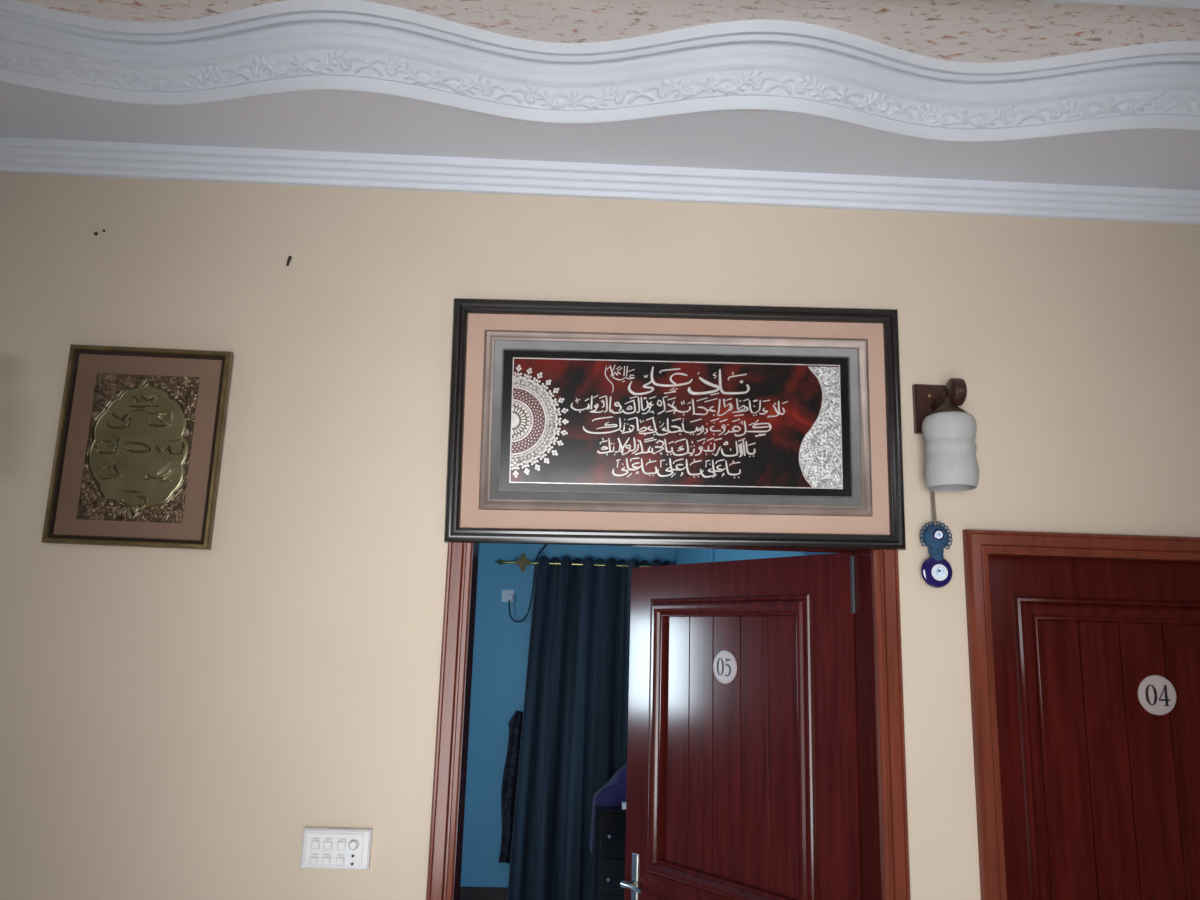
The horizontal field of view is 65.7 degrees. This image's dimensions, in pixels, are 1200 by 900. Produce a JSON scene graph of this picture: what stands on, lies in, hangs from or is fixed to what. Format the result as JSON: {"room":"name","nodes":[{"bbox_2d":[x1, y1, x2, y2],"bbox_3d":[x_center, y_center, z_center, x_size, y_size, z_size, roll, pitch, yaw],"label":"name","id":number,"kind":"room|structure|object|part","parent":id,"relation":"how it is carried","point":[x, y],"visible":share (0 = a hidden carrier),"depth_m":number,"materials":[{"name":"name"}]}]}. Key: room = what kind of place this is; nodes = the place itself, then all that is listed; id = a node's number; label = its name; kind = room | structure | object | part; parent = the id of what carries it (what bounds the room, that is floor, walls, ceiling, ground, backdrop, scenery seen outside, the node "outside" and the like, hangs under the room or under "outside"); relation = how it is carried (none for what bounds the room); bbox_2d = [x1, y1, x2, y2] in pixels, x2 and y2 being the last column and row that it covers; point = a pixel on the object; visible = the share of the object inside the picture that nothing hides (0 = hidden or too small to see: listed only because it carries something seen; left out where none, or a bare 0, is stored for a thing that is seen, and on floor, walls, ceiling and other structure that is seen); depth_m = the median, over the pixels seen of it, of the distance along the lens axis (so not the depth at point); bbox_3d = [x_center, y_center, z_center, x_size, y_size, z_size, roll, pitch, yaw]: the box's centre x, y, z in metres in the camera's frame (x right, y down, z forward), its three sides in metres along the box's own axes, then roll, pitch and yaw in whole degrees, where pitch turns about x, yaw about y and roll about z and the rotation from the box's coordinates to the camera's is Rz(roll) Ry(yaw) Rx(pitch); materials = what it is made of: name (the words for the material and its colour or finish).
{"room":"guesthouse hallway","nodes":[
{"label":"guesthouse hallway","id":0,"kind":"room"},
{"bbox_2d":[460,543,674,887],"bbox_3d":[-1.165,1.687,6.710,3.587,2.950,0.100,2,-12,-2],"label":"wall","id":1,"kind":"structure","parent":0,"point":[501,644],"depth_m":6.69,"materials":[{"name":"blue paint"}]},
{"bbox_2d":[460,886,507,899],"bbox_3d":[-1.203,3.055,6.368,3.387,0.130,0.015,2,-12,-2],"label":"baseboard","id":2,"kind":"structure","parent":1,"relation":"attached to","point":[466,893],"depth_m":6.38,"materials":[{"name":"brown wood"}]},
{"bbox_2d":[501,589,513,601],"bbox_3d":[-0.673,1.062,6.783,0.090,0.090,0.045,2,-12,-2],"label":"wall socket","id":3,"kind":"object","parent":1,"relation":"attached to","point":[507,595],"visible":1,"depth_m":6.79,"materials":[{"name":"white plastic"}]},
{"bbox_2d":[499,711,522,862],"bbox_3d":[-0.621,2.331,6.465,0.125,1.004,0.105,2,-12,-2],"label":"hanging cloth","id":4,"kind":"object","parent":1,"relation":"hanging from","point":[510,774],"visible":0.77,"depth_m":6.44,"materials":[{"name":"black fabric"}]},
{"bbox_2d":[508,544,546,622],"bbox_3d":[-0.450,0.778,6.848,0.412,0.977,0.033,3,-12,-7],"label":"power cable","id":5,"kind":"object","parent":1,"relation":"attached to","point":[545,544],"visible":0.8,"depth_m":6.78,"materials":[{"name":"plastic"}]},
{"bbox_2d":[494,553,649,571],"bbox_3d":[-0.112,0.841,6.777,1.305,0.138,0.186,2,-12,-2],"label":"curtain rod","id":6,"kind":"object","parent":1,"relation":"attached to","point":[522,562],"visible":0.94,"depth_m":6.69,"materials":[{"name":"gold metal"}]},
{"bbox_3d":[-0.072,0.829,6.713,1.230,0.022,0.022,2,-12,-2],"label":"rod","id":7,"kind":"part","parent":6,"relation":"part of","materials":[{"name":"gold metal"}]},
{"bbox_2d":[507,556,673,899],"bbox_3d":[-0.045,1.935,6.484,1.098,2.357,0.091,2,-12,-2],"label":"curtain","id":8,"kind":"object","parent":6,"relation":"hanging from","point":[574,734],"visible":0.65,"depth_m":6.49,"materials":[{"name":"fabric"}]},
{"bbox_2d":[0,173,1199,899],"bbox_3d":[-0.090,0.637,2.277,6.200,3.270,0.120,2,-12,-2],"label":"wall","id":9,"kind":"structure","parent":0,"point":[174,722],"depth_m":2.35,"materials":[{"name":"beige paint"}]},
{"bbox_2d":[41,344,232,549],"bbox_3d":[-1.135,-0.011,2.291,0.402,0.499,0.033,2,-12,-2],"label":"framed plaque","id":10,"kind":"object","parent":9,"relation":"attached to","point":[137,459],"visible":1,"depth_m":2.29,"materials":[{"name":"brown metal"}]},
{"bbox_2d":[286,256,291,265],"bbox_3d":[-0.807,-0.491,2.415,0.010,0.029,0.013,2,-12,-2],"label":"nail","id":11,"kind":"object","parent":9,"relation":"attached to","point":[289,257],"visible":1,"depth_m":2.41,"materials":[{"name":"grey metal"}]},
{"bbox_2d":[300,827,372,869],"bbox_3d":[-0.602,0.911,2.123,0.154,0.085,0.033,2,-12,-2],"label":"board","id":12,"kind":"object","parent":9,"relation":"attached to","point":[322,847],"visible":1,"depth_m":2.12,"materials":[{"name":"white plastic"}]},
{"bbox_2d":[310,854,318,864],"bbox_3d":[-0.647,0.928,2.108,0.019,0.024,0.006,2,-12,-2],"label":"switch","id":13,"kind":"object","parent":12,"relation":"attached to","point":[314,858],"depth_m":2.11,"materials":[{"name":"white plastic"}]},
{"bbox_2d":[311,838,319,848],"bbox_3d":[-0.646,0.895,2.115,0.019,0.024,0.006,2,-12,-2],"label":"switch","id":14,"kind":"object","parent":12,"relation":"attached to","point":[315,842],"depth_m":2.11,"materials":[{"name":"white plastic"}]},
{"bbox_2d":[322,854,330,865],"bbox_3d":[-0.620,0.929,2.109,0.019,0.024,0.006,2,-12,-2],"label":"switch","id":15,"kind":"object","parent":12,"relation":"attached to","point":[326,858],"depth_m":2.11,"materials":[{"name":"white plastic"}]},
{"bbox_2d":[323,838,331,849],"bbox_3d":[-0.619,0.896,2.116,0.019,0.024,0.006,2,-12,-2],"label":"switch","id":16,"kind":"object","parent":12,"relation":"attached to","point":[327,842],"depth_m":2.11,"materials":[{"name":"white plastic"}]},
{"bbox_3d":[-0.606,0.909,2.117,0.132,0.071,0.004,2,-12,-2],"label":"plate","id":17,"kind":"part","parent":12,"relation":"part of","materials":[{"name":"white plastic"}]},
{"bbox_2d":[336,854,344,865],"bbox_3d":[-0.589,0.930,2.110,0.019,0.024,0.006,2,-12,-2],"label":"switch","id":18,"kind":"object","parent":12,"relation":"attached to","point":[340,858],"depth_m":2.11,"materials":[{"name":"white plastic"}]},
{"bbox_2d":[337,839,345,849],"bbox_3d":[-0.588,0.897,2.117,0.019,0.024,0.006,2,-12,-2],"label":"switch","id":19,"kind":"object","parent":12,"relation":"attached to","point":[341,843],"depth_m":2.11,"materials":[{"name":"white plastic"}]},
{"bbox_3d":[-0.561,0.898,2.115,0.019,0.019,0.009,2,-12,-2],"label":"dimmer knob","id":20,"kind":"part","parent":12,"relation":"part of","materials":[{"name":"white plastic"}]},
{"bbox_2d":[0,137,1199,224],"bbox_3d":[-0.047,-0.714,2.463,6.000,0.068,0.063,2,-12,-2],"label":"crown molding","id":21,"kind":"structure","parent":9,"relation":"attached to","point":[17,155],"depth_m":2.46,"materials":[{"name":"white paint"}]},
{"bbox_2d":[426,542,910,899],"bbox_3d":[0.153,1.216,2.167,1.111,2.106,0.178,2,-12,-2],"label":"door frame","id":22,"kind":"structure","parent":9,"relation":"attached to","point":[884,843],"depth_m":2.23,"materials":[{"name":"brown wood"}]},
{"bbox_2d":[444,298,905,549],"bbox_3d":[0.192,-0.067,2.331,1.144,0.632,0.071,2,-12,-2],"label":"calligraphy","id":23,"kind":"object","parent":9,"relation":"attached to","point":[571,422],"visible":1,"depth_m":2.33,"materials":[{"name":"paint"}]},
{"bbox_3d":[0.192,-0.067,2.332,0.954,0.434,0.005,1,-9,-2],"label":"panel","id":24,"kind":"part","parent":23,"relation":"part of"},
{"bbox_3d":[0.193,-0.069,2.321,0.972,0.452,0.018,1,-9,-2],"label":"frame","id":25,"kind":"part","parent":23,"relation":"part of","materials":[{"name":"silver metal"}]},
{"bbox_2d":[620,553,861,899],"bbox_3d":[0.356,1.339,2.612,0.098,2.050,0.933,10,-15,-36],"label":"door","id":26,"kind":"structure","parent":9,"relation":"in","point":[743,777],"depth_m":2.69,"materials":[{"name":"brown wood"}]},
{"bbox_3d":[0.108,1.360,2.898,0.051,0.022,0.093,10,-15,-36],"label":"lever","id":27,"kind":"part","parent":26,"relation":"part of","materials":[{"name":"metal"}]},
{"bbox_3d":[0.109,1.404,2.935,0.007,0.240,0.030,10,-15,-36],"label":"handle","id":28,"kind":"part","parent":26,"relation":"part of","materials":[{"name":"metal"}]},
{"bbox_3d":[0.374,0.650,2.786,0.005,0.098,0.098,10,-15,-36],"label":"number plate","id":29,"kind":"part","parent":26,"relation":"part of","materials":[{"name":"white plastic"}]},
{"bbox_3d":[0.381,0.866,2.744,0.019,0.810,0.623,10,-15,-36],"label":"plank panel","id":30,"kind":"part","parent":26,"relation":"part of","materials":[{"name":"brown wood"}]},
{"bbox_3d":[0.363,0.863,2.731,0.037,0.854,0.667,10,-15,-36],"label":"panel moulding","id":31,"kind":"part","parent":26,"relation":"part of","materials":[{"name":"brown wood"}]},
{"bbox_2d":[912,378,978,491],"bbox_3d":[0.859,-0.043,2.307,0.127,0.284,0.164,2,-12,-2],"label":"wall lamp","id":32,"kind":"object","parent":9,"relation":"attached to","point":[948,431],"visible":1,"depth_m":2.25,"materials":[{"name":"white glass"}]},
{"bbox_3d":[0.858,-0.105,2.393,0.100,0.128,0.020,2,-12,-2],"label":"plate","id":33,"kind":"part","parent":32,"relation":"part of","materials":[{"name":"brown wood"}]},
{"bbox_2d":[919,491,952,587],"bbox_3d":[0.836,0.135,2.318,0.084,0.412,0.026,2,-12,-2],"label":"charm","id":34,"kind":"object","parent":32,"relation":"hanging from","point":[936,571],"visible":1,"depth_m":2.29,"materials":[{"name":"blue glass"}]},
{"bbox_3d":[0.878,-0.137,2.333,0.042,0.074,0.122,4,-12,-10],"label":"arm","id":35,"kind":"part","parent":32,"relation":"part of","materials":[{"name":"brown wood"}]},
{"bbox_3d":[0.858,0.004,2.278,0.127,0.181,0.127,2,-12,-2],"label":"lamp shade","id":36,"kind":"part","parent":32,"relation":"part of","materials":[{"name":"white glass"}]},
{"bbox_2d":[962,529,1199,899],"bbox_3d":[1.383,1.258,2.189,1.006,2.103,0.148,2,-12,-2],"label":"door frame","id":37,"kind":"structure","parent":9,"relation":"attached to","point":[977,544],"depth_m":2.28,"materials":[{"name":"brown wood"}]},
{"bbox_2d":[988,555,1199,899],"bbox_3d":[1.388,1.288,2.222,0.933,2.050,0.061,2,-12,-2],"label":"door","id":38,"kind":"structure","parent":9,"relation":"in","point":[1097,661],"depth_m":2.34,"materials":[{"name":"brown wood"}]},
{"bbox_3d":[1.382,0.810,2.331,0.623,0.810,0.019,2,-12,-2],"label":"plank panel","id":39,"kind":"part","parent":38,"relation":"part of","materials":[{"name":"brown wood"}]},
{"bbox_3d":[1.413,0.622,2.359,0.098,0.098,0.004,2,-12,-2],"label":"number plate","id":40,"kind":"part","parent":38,"relation":"part of","materials":[{"name":"plastic"}]},
{"bbox_2d":[0,74,1199,189],"bbox_3d":[-0.040,-0.800,2.334,6.000,0.050,0.351,2,-12,-2],"label":"ceiling","id":41,"kind":"structure","parent":0,"point":[316,120],"depth_m":2.32,"materials":[{"name":"grey paint"}]},
{"bbox_2d":[16,0,1199,106],"bbox_3d":[0.021,-1.279,0.826,6.200,0.100,3.500,2,-12,-2],"label":"ceiling","id":42,"kind":"structure","parent":0,"point":[968,31],"depth_m":2.08,"materials":[{"name":"beige paint"}]},
{"bbox_2d":[0,0,1199,141],"bbox_3d":[-0.032,-0.881,2.160,6.000,0.144,0.230,2,-12,-2],"label":"trim","id":43,"kind":"structure","parent":42,"relation":"attached to","point":[289,45],"depth_m":2.17,"materials":[{"name":"white paint"}]},
{"bbox_2d":[1034,0,1199,8],"bbox_3d":[-0.018,-1.011,1.819,6.000,0.045,0.195,2,-12,-2],"label":"trim","id":44,"kind":"structure","parent":42,"relation":"attached to","point":[1195,4],"depth_m":1.94,"materials":[{"name":"white paint"}]},
{"bbox_2d":[675,548,833,564],"bbox_3d":[0.659,1.290,4.535,0.100,2.950,4.450,2,-12,-2],"label":"wall","id":45,"kind":"structure","parent":0,"point":[682,555],"depth_m":4.66,"materials":[{"name":"blue paint"}]},
{"bbox_2d":[710,549,714,561],"bbox_3d":[0.587,1.356,4.866,0.020,2.950,0.030,2,-12,-2],"label":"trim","id":46,"kind":"structure","parent":45,"relation":"attached to","point":[712,555],"depth_m":5.01,"materials":[{"name":"blue paint"}]},
{"bbox_3d":[-0.159,2.405,2.513,6.200,0.100,8.300,2,-12,-2],"label":"floor","id":47,"kind":"structure","parent":0,"visible":0},
{"bbox_2d":[594,806,625,899],"bbox_3d":[0.239,2.616,5.745,0.540,0.820,0.537,2,-12,-2],"label":"base cabinet","id":48,"kind":"object","parent":47,"relation":"on","point":[611,821],"visible":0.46,"depth_m":5.55,"materials":[{"name":"black paint"}]},
{"bbox_2d":[590,765,626,856],"bbox_3d":[0.179,2.229,5.818,0.466,0.550,0.328,2,-12,-2],"label":"cloth","id":49,"kind":"object","parent":48,"relation":"on","point":[614,791],"visible":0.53,"depth_m":5.69,"materials":[{"name":"fabric"}]},
{"bbox_3d":[0.248,2.540,5.524,0.500,0.200,0.020,2,-12,-2],"label":"drawer","id":50,"kind":"part","parent":48,"relation":"part of","materials":[{"name":"black paint"}]},
{"bbox_3d":[0.255,2.305,5.573,0.500,0.200,0.020,2,-12,-2],"label":"drawer","id":51,"kind":"part","parent":48,"relation":"part of","materials":[{"name":"black paint"}]},
{"bbox_2d":[622,801,625,809],"bbox_3d":[0.173,2.153,5.632,0.080,0.038,0.060,2,-12,-2],"label":"box","id":52,"kind":"object","parent":48,"relation":"on","point":[623,802],"visible":0.36,"depth_m":5.60,"materials":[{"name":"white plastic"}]}
]}

